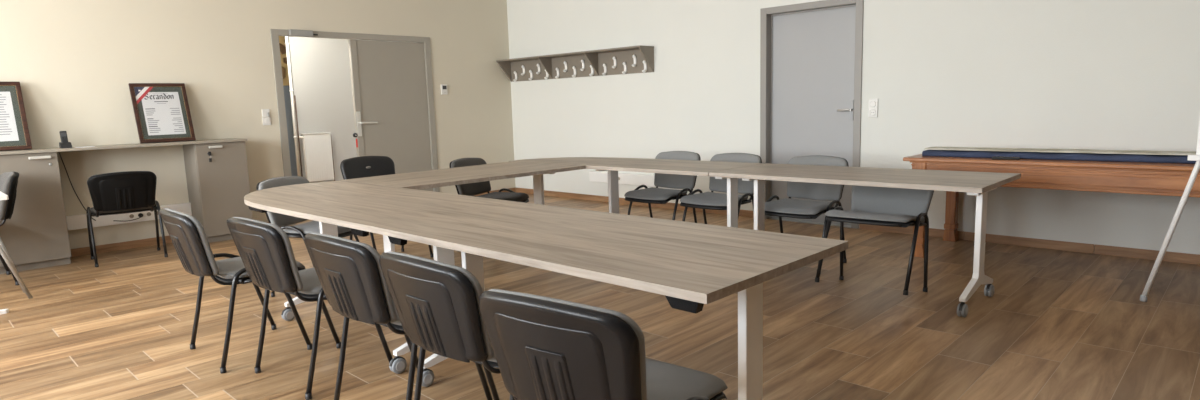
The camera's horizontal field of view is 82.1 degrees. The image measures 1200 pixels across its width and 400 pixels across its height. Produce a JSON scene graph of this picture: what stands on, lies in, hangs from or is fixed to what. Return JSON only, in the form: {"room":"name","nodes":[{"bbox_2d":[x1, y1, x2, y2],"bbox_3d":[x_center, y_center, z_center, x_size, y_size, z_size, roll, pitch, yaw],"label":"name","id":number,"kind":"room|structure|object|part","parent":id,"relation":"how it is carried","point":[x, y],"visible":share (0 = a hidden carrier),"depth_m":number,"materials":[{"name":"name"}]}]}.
{"room":"meeting room","nodes":[
{"label":"meeting room","id":0,"kind":"room"},
{"bbox_2d":[0,0,515,248],"bbox_3d":[-4.302,-0.998,6.713,0.200,3.070,8.600,6,11,44],"label":"wall","id":1,"kind":"structure","parent":0,"point":[74,63],"depth_m":6.85,"materials":[{"name":"beige paint"}]},
{"bbox_2d":[66,203,191,229],"bbox_3d":[-4.436,0.151,6.512,0.056,0.125,1.030,6,11,44],"label":"cable trunking","id":2,"kind":"object","parent":1,"relation":"attached to","point":[74,222],"visible":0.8,"depth_m":6.42,"materials":[{"name":"white plastic"}]},
{"bbox_2d":[113,213,142,221],"bbox_3d":[-4.411,0.168,6.455,0.064,0.058,0.241,6,11,44],"label":"plug","id":3,"kind":"object","parent":2,"relation":"attached to","point":[140,215],"visible":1,"depth_m":6.49,"materials":[{"name":"black plastic"}]},
{"bbox_2d":[128,213,135,218],"bbox_3d":[-4.415,0.152,6.499,0.008,0.055,0.060,6,11,44],"label":"outlet","id":4,"kind":"object","parent":2,"relation":"attached to","point":[130,215],"depth_m":6.50,"materials":[{"name":"white plastic"}]},
{"bbox_2d":[145,211,152,216],"bbox_3d":[-4.318,0.135,6.598,0.008,0.055,0.060,6,11,44],"label":"outlet","id":5,"kind":"object","parent":2,"relation":"attached to","point":[147,213],"depth_m":6.60,"materials":[{"name":"white plastic"}]},
{"bbox_2d":[262,109,269,116],"bbox_3d":[-3.552,-0.924,7.338,0.030,0.085,0.080,6,11,44],"label":"switch","id":6,"kind":"object","parent":1,"relation":"attached to","point":[265,112],"visible":1,"depth_m":7.34,"materials":[{"name":"white plastic"}]},
{"bbox_2d":[262,117,270,124],"bbox_3d":[-3.554,-0.840,7.355,0.016,0.085,0.084,6,11,44],"label":"wall switch","id":7,"kind":"object","parent":1,"relation":"attached to","point":[266,120],"visible":1,"depth_m":7.35,"materials":[{"name":"white plastic"}]},
{"bbox_2d":[71,188,515,256],"bbox_3d":[-4.189,0.377,6.828,0.011,0.071,8.586,6,11,44],"label":"baseboard","id":8,"kind":"structure","parent":1,"relation":"attached to","point":[149,241],"depth_m":6.51,"materials":[{"name":"brown wood"}]},
{"bbox_2d":[270,29,439,224],"bbox_3d":[-3.178,-0.839,7.901,0.326,2.118,2.847,6,11,44],"label":"door","id":9,"kind":"structure","parent":1,"relation":"in","point":[392,82],"depth_m":8.37,"materials":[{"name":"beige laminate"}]},
{"bbox_3d":[-2.748,-0.905,8.158,0.071,0.290,0.236,6,11,44],"label":"handle","id":10,"kind":"part","parent":9,"relation":"part of","materials":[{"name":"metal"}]},
{"bbox_2d":[441,84,447,94],"bbox_3d":[-2.011,-1.425,8.898,0.026,0.130,0.090,6,11,44],"label":"thermostat","id":11,"kind":"object","parent":1,"relation":"attached to","point":[444,91],"visible":1,"depth_m":8.89,"materials":[{"name":"white plastic"}]},
{"bbox_2d":[279,36,288,85],"bbox_3d":[-5.041,-1.357,10.326,0.300,2.820,4.800,6,11,44],"label":"stone wall","id":12,"kind":"structure","parent":0,"point":[283,55],"depth_m":10.34,"materials":[{"name":"stone"}]},
{"bbox_2d":[288,36,416,182],"bbox_3d":[-3.113,-1.369,9.989,0.060,2.820,2.605,6,11,44],"label":"wall","id":13,"kind":"structure","parent":0,"point":[320,67],"depth_m":9.31,"materials":[{"name":"grey paint"}]},
{"bbox_2d":[285,36,300,175],"bbox_3d":[-4.002,-1.254,8.972,0.048,2.690,0.048,6,11,44],"label":"pipe","id":14,"kind":"object","parent":13,"relation":"attached to","point":[286,37],"visible":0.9,"depth_m":8.96,"materials":[{"name":"white metal"}]},
{"bbox_2d":[294,95,334,181],"bbox_3d":[-3.779,-0.667,9.203,0.090,1.450,0.453,6,11,44],"label":"radiator","id":15,"kind":"object","parent":13,"relation":"attached to","point":[317,147],"visible":0.97,"depth_m":9.18,"materials":[{"name":"white metal"}]},
{"bbox_2d":[300,132,330,134],"bbox_3d":[-3.784,-0.888,9.174,0.090,0.017,0.370,6,11,44],"label":"grille","id":16,"kind":"object","parent":15,"relation":"attached to","point":[318,133],"depth_m":9.17,"materials":[{"name":"white metal"}]},
{"bbox_3d":[-3.773,-0.568,9.218,0.073,0.630,0.350,6,11,44],"label":"panel","id":17,"kind":"part","parent":15,"relation":"part of","materials":[{"name":"white metal"}]},
{"bbox_2d":[0,193,1199,399],"bbox_3d":[0.138,0.920,2.713,12.000,0.120,8.600,6,11,44],"label":"floor","id":18,"kind":"structure","parent":0,"point":[1055,324],"depth_m":3.75,"materials":[{"name":"brown wood"}]},
{"bbox_2d":[0,309,8,314],"bbox_3d":[-4.072,0.270,4.225,0.576,1.000,0.055,-9,11,-44],"label":"stand","id":19,"kind":"object","parent":18,"relation":"on","point":[3,311],"visible":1,"depth_m":4.46,"materials":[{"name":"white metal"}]},
{"bbox_2d":[0,172,18,284],"bbox_3d":[-4.753,0.232,5.215,0.564,0.840,0.641,6,11,44],"label":"chair","id":20,"kind":"object","parent":18,"relation":"on","point":[8,180],"visible":0.96,"depth_m":5.19,"materials":[{"name":"black plastic"}]},
{"bbox_3d":[-4.859,0.349,5.503,0.028,0.516,0.180,5,11,41],"label":"leg","id":21,"kind":"part","parent":20,"relation":"part of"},
{"bbox_3d":[-4.606,-0.035,5.339,0.520,0.353,0.147,6,11,44],"label":"backrest","id":22,"kind":"part","parent":20,"relation":"part of","materials":[{"name":"plastic"}]},
{"bbox_2d":[0,191,32,298],"bbox_3d":[-4.527,0.390,4.417,0.550,0.744,1.287,6,11,44],"label":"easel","id":23,"kind":"object","parent":18,"relation":"on","point":[3,251],"visible":1,"depth_m":4.75,"materials":[{"name":"white metal"}]},
{"bbox_3d":[-4.254,0.324,4.905,0.204,0.721,0.024,-7,10,-33],"label":"leg","id":24,"kind":"part","parent":23,"relation":"part of","materials":[{"name":"silver metal"}]},
{"bbox_3d":[-4.052,0.351,4.670,0.024,0.723,0.269,2,9,27],"label":"leg","id":25,"kind":"part","parent":23,"relation":"part of","materials":[{"name":"silver metal"}]},
{"bbox_2d":[0,152,71,273],"bbox_3d":[-4.985,0.113,5.665,0.424,0.965,0.895,6,11,44],"label":"base cabinet","id":26,"kind":"object","parent":18,"relation":"on","point":[36,236],"visible":0.94,"depth_m":5.72,"materials":[{"name":"beige laminate"}]},
{"bbox_3d":[-4.631,-0.351,5.699,0.030,0.022,0.145,6,11,44],"label":"handle","id":27,"kind":"part","parent":26,"relation":"part of","materials":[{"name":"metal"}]},
{"bbox_2d":[0,138,246,154],"bbox_3d":[-4.689,-0.431,5.920,0.419,0.022,3.000,6,11,44],"label":"countertop","id":28,"kind":"structure","parent":26,"relation":"on","point":[42,150],"depth_m":6.14,"materials":[{"name":"grey laminate"}]},
{"bbox_2d":[0,82,31,150],"bbox_3d":[-5.047,-0.680,5.630,0.184,0.572,0.560,6,11,44],"label":"framed document","id":29,"kind":"object","parent":28,"relation":"on","point":[14,130],"visible":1,"depth_m":5.77,"materials":[{"name":"white paper"}]},
{"bbox_2d":[59,131,71,147],"bbox_3d":[-4.629,-0.524,5.962,0.094,0.147,0.076,6,11,44],"label":"cordless phone","id":30,"kind":"object","parent":28,"relation":"on","point":[64,143],"visible":1,"depth_m":5.96,"materials":[{"name":"black plastic"}]},
{"bbox_2d":[58,152,95,220],"bbox_3d":[-4.689,-0.124,6.184,0.206,0.657,0.028,-9,11,-41],"label":"cable","id":31,"kind":"object","parent":28,"relation":"hanging from","point":[58,152],"visible":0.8,"depth_m":6.15,"materials":[{"name":"plastic"}]},
{"bbox_2d":[128,83,195,143],"bbox_3d":[-4.151,-0.830,6.547,0.179,0.557,0.462,6,11,44],"label":"framed document","id":32,"kind":"object","parent":28,"relation":"on","point":[162,113],"visible":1,"depth_m":6.54,"materials":[{"name":"white paper"}]},
{"bbox_2d":[86,171,167,266],"bbox_3d":[-4.154,0.128,6.021,0.528,0.785,0.599,-8,10,-39],"label":"chair","id":33,"kind":"object","parent":18,"relation":"on","point":[113,193],"visible":0.99,"depth_m":5.81,"materials":[{"name":"black plastic"}]},
{"bbox_3d":[-4.409,0.287,5.968,0.027,0.483,0.278,-9,11,-41],"label":"leg","id":34,"kind":"part","parent":33,"relation":"part of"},
{"bbox_3d":[-4.270,0.306,5.800,0.026,0.482,0.169,-8,10,-37],"label":"leg","id":35,"kind":"part","parent":33,"relation":"part of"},
{"bbox_3d":[-4.215,0.070,6.084,0.486,0.050,0.416,-8,10,-39],"label":"seat","id":36,"kind":"part","parent":33,"relation":"part of","materials":[{"name":"grey fabric"}]},
{"bbox_3d":[-4.172,0.098,6.038,0.515,0.021,0.171,-8,10,-39],"label":"seat frame","id":37,"kind":"part","parent":33,"relation":"part of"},
{"bbox_3d":[-4.033,0.232,6.281,0.027,0.483,0.278,-8,10,-38],"label":"leg","id":38,"kind":"part","parent":33,"relation":"part of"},
{"bbox_3d":[-3.889,0.251,6.116,0.026,0.482,0.169,-9,11,-42],"label":"leg","id":39,"kind":"part","parent":33,"relation":"part of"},
{"bbox_2d":[183,141,252,242],"bbox_3d":[-3.795,-0.095,6.881,0.430,0.965,0.453,6,11,44],"label":"base cabinet","id":40,"kind":"object","parent":18,"relation":"on","point":[217,178],"visible":0.77,"depth_m":6.73,"materials":[{"name":"beige laminate"}]},
{"bbox_2d":[159,208,311,373],"bbox_3d":[-1.878,0.403,3.575,0.528,0.785,0.599,6,11,45],"label":"chair","id":41,"kind":"object","parent":18,"relation":"on","point":[188,236],"visible":0.8,"depth_m":3.32,"materials":[{"name":"black plastic"}]},
{"bbox_3d":[-2.031,0.203,3.398,0.486,0.330,0.138,6,11,45],"label":"backrest","id":42,"kind":"part","parent":41,"relation":"part of","materials":[{"name":"plastic"}]},
{"bbox_3d":[-2.127,0.538,3.692,0.169,0.482,0.026,-9,11,-42],"label":"leg","id":43,"kind":"part","parent":41,"relation":"part of","materials":[{"name":"metal"}]},
{"bbox_3d":[-1.775,0.576,3.343,0.026,0.482,0.169,6,11,42],"label":"leg","id":44,"kind":"part","parent":41,"relation":"part of","materials":[{"name":"metal"}]},
{"bbox_3d":[-1.971,0.512,3.844,0.027,0.483,0.278,6,11,43],"label":"leg","id":45,"kind":"part","parent":41,"relation":"part of","materials":[{"name":"metal"}]},
{"bbox_3d":[-1.860,0.372,3.589,0.515,0.021,0.171,6,11,45],"label":"seat frame","id":46,"kind":"part","parent":41,"relation":"part of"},
{"bbox_3d":[-1.815,0.342,3.631,0.486,0.050,0.416,6,11,45],"label":"seat","id":47,"kind":"part","parent":41,"relation":"part of","materials":[{"name":"grey fabric"}]},
{"bbox_3d":[-1.622,0.550,3.498,0.278,0.483,0.027,-9,11,-42],"label":"leg","id":48,"kind":"part","parent":41,"relation":"part of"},
{"bbox_2d":[256,176,359,299],"bbox_3d":[-1.988,0.233,4.813,0.599,0.785,0.528,1,8,16],"label":"chair","id":49,"kind":"object","parent":18,"relation":"on","point":[281,220],"visible":0.31,"depth_m":4.69,"materials":[{"name":"black plastic"}]},
{"bbox_3d":[-2.194,0.005,4.838,0.138,0.330,0.486,1,8,16],"label":"backrest","id":50,"kind":"part","parent":49,"relation":"part of","materials":[{"name":"grey fabric"}]},
{"bbox_3d":[-1.963,0.205,4.801,0.171,0.021,0.515,1,8,16],"label":"seat frame","id":51,"kind":"part","parent":49,"relation":"part of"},
{"bbox_3d":[-1.945,0.409,4.568,0.278,0.483,0.027,1,8,18],"label":"leg","id":52,"kind":"part","parent":49,"relation":"part of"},
{"bbox_3d":[-1.901,0.183,4.780,0.416,0.050,0.486,1,8,16],"label":"seat","id":53,"kind":"part","parent":49,"relation":"part of","materials":[{"name":"grey fabric"}]},
{"bbox_2d":[226,217,392,399],"bbox_3d":[-1.348,0.435,3.235,0.528,0.785,0.599,5,10,40],"label":"chair","id":54,"kind":"object","parent":18,"relation":"on","point":[265,250],"visible":0.72,"depth_m":2.98,"materials":[{"name":"black plastic"}]},
{"bbox_3d":[-1.604,0.573,3.333,0.026,0.482,0.169,6,11,42],"label":"leg","id":55,"kind":"part","parent":54,"relation":"part of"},
{"bbox_3d":[-1.489,0.236,3.047,0.486,0.330,0.138,5,10,40],"label":"backrest","id":56,"kind":"part","parent":54,"relation":"part of","materials":[{"name":"plastic"}]},
{"bbox_3d":[-1.290,0.373,3.296,0.486,0.050,0.416,5,10,40],"label":"seat","id":57,"kind":"part","parent":54,"relation":"part of","materials":[{"name":"grey fabric"}]},
{"bbox_3d":[-1.225,0.606,3.012,0.026,0.482,0.169,5,10,38],"label":"leg","id":58,"kind":"part","parent":54,"relation":"part of","materials":[{"name":"metal"}]},
{"bbox_3d":[-1.460,0.545,3.496,0.027,0.483,0.278,5,10,38],"label":"leg","id":59,"kind":"part","parent":54,"relation":"part of","materials":[{"name":"metal"}]},
{"bbox_3d":[-1.085,0.579,3.178,0.027,0.483,0.278,6,11,42],"label":"leg","id":60,"kind":"part","parent":54,"relation":"part of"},
{"bbox_2d":[244,181,515,373],"bbox_3d":[-1.439,0.351,4.014,2.049,0.740,0.853,6,11,44],"label":"meeting table","id":61,"kind":"object","parent":18,"relation":"on","point":[356,206],"visible":0.54,"depth_m":3.68,"materials":[{"name":"grey wood"}]},
{"bbox_3d":[-1.962,0.047,3.949,0.220,0.035,0.030,6,11,44],"label":"tilt lever","id":62,"kind":"part","parent":61,"relation":"part of","materials":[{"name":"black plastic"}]},
{"bbox_3d":[-1.077,0.141,3.089,0.125,0.035,0.030,6,11,44],"label":"tilt lever","id":63,"kind":"part","parent":61,"relation":"part of","materials":[{"name":"black plastic"}]},
{"bbox_2d":[340,156,433,257],"bbox_3d":[-1.756,0.073,5.657,0.599,0.852,0.528,5,10,40],"label":"chair","id":64,"kind":"object","parent":18,"relation":"on","point":[362,166],"visible":0.26,"depth_m":5.74,"materials":[{"name":"black plastic"}]},
{"bbox_3d":[-1.923,-0.185,5.755,0.138,0.358,0.486,5,10,40],"label":"backrest","id":65,"kind":"part","parent":64,"relation":"part of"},
{"bbox_3d":[-1.825,0.264,5.421,0.278,0.524,0.027,5,11,42],"label":"leg","id":66,"kind":"part","parent":64,"relation":"part of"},
{"bbox_2d":[304,233,492,399],"bbox_3d":[-0.796,0.485,2.759,0.528,0.785,0.599,5,11,42],"label":"chair","id":67,"kind":"object","parent":18,"relation":"on","point":[349,272],"visible":0.63,"depth_m":2.49,"materials":[{"name":"black plastic"}]},
{"bbox_3d":[-1.050,0.622,2.863,0.026,0.482,0.169,6,11,44],"label":"leg","id":68,"kind":"part","parent":67,"relation":"part of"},
{"bbox_3d":[-0.941,0.286,2.575,0.486,0.330,0.138,5,11,42],"label":"backrest","id":69,"kind":"part","parent":67,"relation":"part of","materials":[{"name":"plastic"}]},
{"bbox_3d":[-0.736,0.424,2.819,0.486,0.050,0.416,5,11,42],"label":"seat","id":70,"kind":"part","parent":67,"relation":"part of","materials":[{"name":"grey fabric"}]},
{"bbox_3d":[-0.901,0.595,3.023,0.027,0.483,0.278,5,10,40],"label":"leg","id":71,"kind":"part","parent":67,"relation":"part of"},
{"bbox_3d":[-0.679,0.657,2.533,0.026,0.482,0.169,5,10,39],"label":"leg","id":72,"kind":"part","parent":67,"relation":"part of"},
{"bbox_3d":[-0.535,0.630,2.696,0.027,0.483,0.278,6,11,44],"label":"leg","id":73,"kind":"part","parent":67,"relation":"part of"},
{"bbox_2d":[379,251,514,399],"bbox_3d":[-0.380,0.528,2.361,0.528,0.785,0.599,6,11,42],"label":"chair","id":74,"kind":"object","parent":18,"relation":"on","point":[436,303],"visible":0.72,"depth_m":2.09,"materials":[{"name":"black plastic"}]},
{"bbox_3d":[-0.633,0.665,2.468,0.026,0.482,0.169,6,11,44],"label":"leg","id":75,"kind":"part","parent":74,"relation":"part of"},
{"bbox_3d":[-0.527,0.329,2.178,0.486,0.330,0.138,6,11,42],"label":"backrest","id":76,"kind":"part","parent":74,"relation":"part of","materials":[{"name":"plastic"}]},
{"bbox_3d":[-0.484,0.638,2.626,0.027,0.483,0.278,5,11,40],"label":"leg","id":77,"kind":"part","parent":74,"relation":"part of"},
{"bbox_3d":[-0.320,0.467,2.421,0.486,0.050,0.416,6,11,42],"label":"seat","id":78,"kind":"part","parent":74,"relation":"part of","materials":[{"name":"grey fabric"}]},
{"bbox_2d":[340,161,584,252],"bbox_3d":[-1.006,0.154,5.318,0.925,0.740,1.636,6,11,44],"label":"meeting table","id":79,"kind":"object","parent":18,"relation":"on","point":[419,180],"visible":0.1,"depth_m":5.13,"materials":[{"name":"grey wood"}]},
{"bbox_2d":[449,158,528,202],"bbox_3d":[-0.957,0.026,6.054,0.599,0.785,0.528,2,9,26],"label":"chair","id":80,"kind":"object","parent":18,"relation":"on","point":[470,189],"visible":0.46,"depth_m":6.06,"materials":[{"name":"black plastic"}]},
{"bbox_3d":[-1.149,-0.206,6.114,0.138,0.330,0.486,2,9,26],"label":"backrest","id":81,"kind":"part","parent":80,"relation":"part of","materials":[{"name":"plastic"}]},
{"bbox_3d":[-0.876,-0.021,6.006,0.416,0.050,0.486,2,9,26],"label":"seat","id":82,"kind":"part","parent":80,"relation":"part of","materials":[{"name":"grey fabric"}]},
{"bbox_2d":[479,289,727,399],"bbox_3d":[0.030,0.582,1.891,0.528,0.785,0.599,4,10,36],"label":"chair","id":83,"kind":"object","parent":18,"relation":"on","point":[544,348],"visible":1,"depth_m":1.62,"materials":[{"name":"black plastic"}]},
{"bbox_3d":[-0.098,0.384,1.693,0.486,0.330,0.138,4,10,36],"label":"backrest","id":84,"kind":"part","parent":83,"relation":"part of","materials":[{"name":"plastic"}]},
{"bbox_3d":[0.082,0.520,1.957,0.486,0.050,0.416,4,10,36],"label":"seat","id":85,"kind":"part","parent":83,"relation":"part of","materials":[{"name":"grey fabric"}]},
{"bbox_3d":[0.298,0.723,1.855,0.027,0.483,0.278,4,10,38],"label":"leg","id":86,"kind":"part","parent":83,"relation":"part of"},
{"bbox_2d":[369,202,848,399],"bbox_3d":[-0.060,0.492,2.713,1.750,0.740,0.841,6,11,44],"label":"meeting table","id":87,"kind":"object","parent":18,"relation":"on","point":[694,265],"visible":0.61,"depth_m":2.34,"materials":[{"name":"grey wood"}]},
{"bbox_3d":[-0.840,0.166,2.863,0.112,0.035,0.030,6,11,44],"label":"tilt lever","id":88,"kind":"part","parent":87,"relation":"part of","materials":[{"name":"black plastic"}]},
{"bbox_3d":[0.226,0.277,1.842,0.112,0.035,0.030,6,11,44],"label":"tilt lever","id":89,"kind":"part","parent":87,"relation":"part of","materials":[{"name":"black plastic"}]},
{"bbox_2d":[509,157,764,227],"bbox_3d":[0.224,0.051,5.788,2.175,0.740,0.749,6,11,44],"label":"meeting table","id":90,"kind":"object","parent":18,"relation":"on","point":[612,165],"visible":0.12,"depth_m":5.40,"materials":[{"name":"grey wood"}]},
{"bbox_2d":[624,151,700,222],"bbox_3d":[0.549,-0.018,6.044,0.528,0.785,0.599,6,11,44],"label":"chair","id":91,"kind":"object","parent":18,"relation":"on","point":[652,195],"visible":0.79,"depth_m":6.03,"materials":[{"name":"black plastic"}]},
{"bbox_3d":[0.300,0.117,6.156,0.278,0.483,0.027,-9,11,-43],"label":"leg","id":92,"kind":"part","parent":91,"relation":"part of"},
{"bbox_3d":[0.450,0.090,6.313,0.026,0.482,0.169,5,11,41],"label":"leg","id":93,"kind":"part","parent":91,"relation":"part of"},
{"bbox_3d":[0.484,-0.057,5.972,0.486,0.050,0.416,6,11,44],"label":"seat","id":94,"kind":"part","parent":91,"relation":"part of","materials":[{"name":"grey fabric"}]},
{"bbox_3d":[0.686,-0.269,6.160,0.486,0.330,0.138,6,11,44],"label":"backrest","id":95,"kind":"part","parent":91,"relation":"part of","materials":[{"name":"grey fabric"}]},
{"bbox_3d":[0.655,0.154,5.816,0.027,0.483,0.278,5,11,42],"label":"leg","id":96,"kind":"part","parent":91,"relation":"part of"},
{"bbox_3d":[0.809,0.128,5.970,0.169,0.482,0.026,-9,11,-43],"label":"leg","id":97,"kind":"part","parent":91,"relation":"part of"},
{"bbox_2d":[680,153,761,223],"bbox_3d":[0.985,0.027,5.627,0.528,0.785,0.599,6,11,44],"label":"chair","id":98,"kind":"object","parent":18,"relation":"on","point":[711,200],"visible":0.68,"depth_m":5.61,"materials":[{"name":"black plastic"}]},
{"bbox_3d":[0.736,0.163,5.739,0.278,0.483,0.027,-9,11,-43],"label":"leg","id":99,"kind":"part","parent":98,"relation":"part of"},
{"bbox_3d":[0.886,0.136,5.896,0.026,0.482,0.169,5,11,41],"label":"leg","id":100,"kind":"part","parent":98,"relation":"part of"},
{"bbox_3d":[0.920,-0.012,5.555,0.486,0.050,0.416,6,11,44],"label":"seat","id":101,"kind":"part","parent":98,"relation":"part of","materials":[{"name":"grey fabric"}]},
{"bbox_3d":[1.122,-0.223,5.743,0.486,0.330,0.138,6,11,44],"label":"backrest","id":102,"kind":"part","parent":98,"relation":"part of","materials":[{"name":"grey fabric"}]},
{"bbox_3d":[1.091,0.200,5.399,0.027,0.483,0.278,5,11,42],"label":"leg","id":103,"kind":"part","parent":98,"relation":"part of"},
{"bbox_3d":[0.966,0.003,5.604,0.515,0.021,0.171,6,11,44],"label":"seat frame","id":104,"kind":"part","parent":98,"relation":"part of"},
{"bbox_3d":[1.244,0.173,5.553,0.169,0.482,0.026,-9,11,-43],"label":"leg","id":105,"kind":"part","parent":98,"relation":"part of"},
{"bbox_2d":[765,155,848,273],"bbox_3d":[1.508,0.082,5.128,0.528,0.785,0.599,6,11,44],"label":"chair","id":106,"kind":"object","parent":18,"relation":"on","point":[785,207],"visible":0.75,"depth_m":5.12,"materials":[{"name":"black plastic"}]},
{"bbox_3d":[1.409,0.190,5.396,0.026,0.482,0.169,5,11,41],"label":"leg","id":107,"kind":"part","parent":106,"relation":"part of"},
{"bbox_3d":[1.443,0.043,5.055,0.486,0.050,0.416,6,11,44],"label":"seat","id":108,"kind":"part","parent":106,"relation":"part of","materials":[{"name":"grey fabric"}]},
{"bbox_3d":[1.644,-0.169,5.243,0.486,0.330,0.138,6,11,44],"label":"backrest","id":109,"kind":"part","parent":106,"relation":"part of","materials":[{"name":"grey fabric"}]},
{"bbox_3d":[1.613,0.254,4.899,0.027,0.483,0.278,5,11,42],"label":"leg","id":110,"kind":"part","parent":106,"relation":"part of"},
{"bbox_3d":[1.767,0.228,5.054,0.169,0.482,0.026,-9,11,-43],"label":"leg","id":111,"kind":"part","parent":106,"relation":"part of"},
{"bbox_2d":[709,163,1020,316],"bbox_3d":[1.642,0.193,4.468,1.696,0.740,0.797,6,11,44],"label":"meeting table","id":112,"kind":"object","parent":18,"relation":"on","point":[978,184],"visible":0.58,"depth_m":4.12,"materials":[{"name":"grey wood"}]},
{"bbox_2d":[815,185,933,294],"bbox_3d":[1.767,0.224,4.375,0.559,0.700,0.670,5,10,40],"label":"chair","id":113,"kind":"object","parent":18,"relation":"on","point":[870,205],"visible":0.88,"depth_m":4.36,"materials":[{"name":"black plastic"}]},
{"bbox_3d":[1.471,0.274,4.433,0.032,0.483,0.278,5,0,40],"label":"leg","id":114,"kind":"part","parent":113,"relation":"part of","materials":[{"name":"metal"}]},
{"bbox_3d":[1.608,0.285,4.602,0.025,0.500,0.083,4,10,34],"label":"leg","id":115,"kind":"part","parent":113,"relation":"part of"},
{"bbox_3d":[1.700,0.101,4.281,0.515,0.050,0.416,5,0,40],"label":"seat","id":116,"kind":"part","parent":113,"relation":"part of","materials":[{"name":"grey fabric"}]},
{"bbox_3d":[1.900,0.001,4.512,0.515,0.330,0.138,5,0,40],"label":"backrest","id":117,"kind":"part","parent":113,"relation":"part of","materials":[{"name":"grey fabric"}]},
{"bbox_3d":[1.871,0.309,4.100,0.032,0.483,0.278,5,0,40],"label":"leg","id":118,"kind":"part","parent":113,"relation":"part of","materials":[{"name":"metal"}]},
{"bbox_3d":[1.739,0.127,4.331,0.546,0.021,0.171,5,0,40],"label":"seat frame","id":119,"kind":"part","parent":113,"relation":"part of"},
{"bbox_3d":[2.011,0.320,4.267,0.083,0.500,0.025,-9,11,-43],"label":"leg","id":120,"kind":"part","parent":113,"relation":"part of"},
{"bbox_2d":[903,154,1199,257],"bbox_3d":[3.541,0.098,4.669,2.615,0.757,0.865,6,11,44],"label":"table","id":121,"kind":"object","parent":18,"relation":"on","point":[1166,179],"visible":0.62,"depth_m":4.53,"materials":[{"name":"wood"}]},
{"bbox_3d":[2.433,0.068,5.232,0.098,0.727,0.090,6,11,44],"label":"leg","id":122,"kind":"part","parent":121,"relation":"part of","materials":[{"name":"brown wood"}]},
{"bbox_3d":[2.939,-0.021,5.751,0.098,0.727,0.090,6,11,44],"label":"leg","id":123,"kind":"part","parent":121,"relation":"part of","materials":[{"name":"brown wood"}]},
{"bbox_2d":[992,156,1019,159],"bbox_3d":[2.829,-0.292,4.807,0.170,0.020,0.044,3,9,30],"label":"remote control","id":124,"kind":"object","parent":121,"relation":"on","point":[996,157],"visible":1,"depth_m":4.79,"materials":[{"name":"black plastic"}]},
{"bbox_2d":[922,150,1195,163],"bbox_3d":[3.384,-0.290,4.579,2.282,0.045,0.286,6,11,42],"label":"folded cloth","id":125,"kind":"object","parent":121,"relation":"on","point":[938,153],"visible":0.8,"depth_m":4.64,"materials":[{"name":"blue fabric"}]},
{"bbox_2d":[924,147,1195,154],"bbox_3d":[3.377,-0.325,4.579,2.256,0.016,0.261,6,11,42],"label":"paper roll","id":126,"kind":"object","parent":125,"relation":"on","point":[928,148],"visible":0.98,"depth_m":4.71,"materials":[{"name":"paper"}]},
{"bbox_2d":[1140,117,1199,301],"bbox_3d":[3.515,-0.283,3.501,0.822,1.838,0.771,-2,8,1],"label":"easel","id":127,"kind":"object","parent":18,"relation":"on","point":[1143,297],"visible":1,"depth_m":3.83,"materials":[{"name":"white metal"}]},
{"bbox_2d":[1187,155,1199,160],"bbox_3d":[3.425,-0.198,3.431,0.760,0.036,0.100,6,11,44],"label":"tray","id":128,"kind":"object","parent":127,"relation":"on","point":[1190,157],"depth_m":3.64,"materials":[{"name":"white metal"}]},
{"bbox_2d":[507,0,1199,254],"bbox_3d":[3.069,-1.080,5.705,12.200,3.070,0.200,6,11,44],"label":"wall","id":129,"kind":"structure","parent":0,"point":[1041,74],"depth_m":5.81,"materials":[{"name":"white paint"}]},
{"bbox_2d":[496,45,653,81],"bbox_3d":[-0.399,-1.687,8.661,2.585,0.289,0.255,6,11,44],"label":"coat rack","id":130,"kind":"object","parent":129,"relation":"attached to","point":[631,59],"visible":1,"depth_m":8.60,"materials":[{"name":"beige laminate"}]},
{"bbox_2d":[496,45,653,61],"bbox_3d":[-0.403,-1.821,8.642,2.585,0.018,0.255,6,11,44],"label":"shelf","id":131,"kind":"object","parent":130,"relation":"attached to","point":[631,49],"depth_m":8.40,"materials":[{"name":"beige laminate"}]},
{"bbox_2d":[589,171,654,185],"bbox_3d":[0.348,-0.253,8.318,1.300,0.125,0.056,6,11,44],"label":"cable trunking","id":132,"kind":"object","parent":129,"relation":"attached to","point":[623,178],"visible":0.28,"depth_m":8.31,"materials":[{"name":"white plastic"}]},
{"bbox_2d":[760,0,863,228],"bbox_3d":[2.072,-0.829,6.710,1.039,2.112,0.214,6,11,44],"label":"door","id":133,"kind":"structure","parent":129,"relation":"in","point":[811,53],"depth_m":6.66,"materials":[{"name":"grey laminate"}]},
{"bbox_3d":[2.288,-0.835,6.430,0.133,0.190,0.070,6,11,44],"label":"handle","id":134,"kind":"part","parent":133,"relation":"part of","materials":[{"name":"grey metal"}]},
{"bbox_2d":[516,188,1199,264],"bbox_3d":[3.114,0.306,5.749,11.987,0.071,0.011,6,11,44],"label":"baseboard","id":135,"kind":"structure","parent":129,"relation":"attached to","point":[1187,258],"depth_m":5.54,"materials":[{"name":"brown wood"}]},
{"bbox_2d":[868,99,877,116],"bbox_3d":[2.454,-0.825,6.195,0.084,0.165,0.018,6,11,44],"label":"light switch","id":136,"kind":"object","parent":129,"relation":"attached to","point":[873,103],"visible":1,"depth_m":6.19,"materials":[{"name":"white plastic"}]},
{"bbox_2d":[869,109,875,115],"bbox_3d":[2.451,-0.785,6.197,0.058,0.058,0.005,6,11,44],"label":"outlet","id":137,"kind":"object","parent":136,"relation":"attached to","point":[872,112],"depth_m":6.20,"materials":[{"name":"white plastic"}]},
{"bbox_3d":[-3.919,0.092,9.480,3.300,0.120,4.800,6,11,44],"label":"floor","id":138,"kind":"structure","parent":0,"visible":0},
{"bbox_2d":[283,86,297,175],"bbox_3d":[-4.691,-0.829,9.941,0.075,1.620,0.570,6,11,44],"label":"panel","id":139,"kind":"object","parent":138,"relation":"on","point":[287,98],"visible":0.05,"depth_m":10.07,"materials":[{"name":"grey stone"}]}
]}

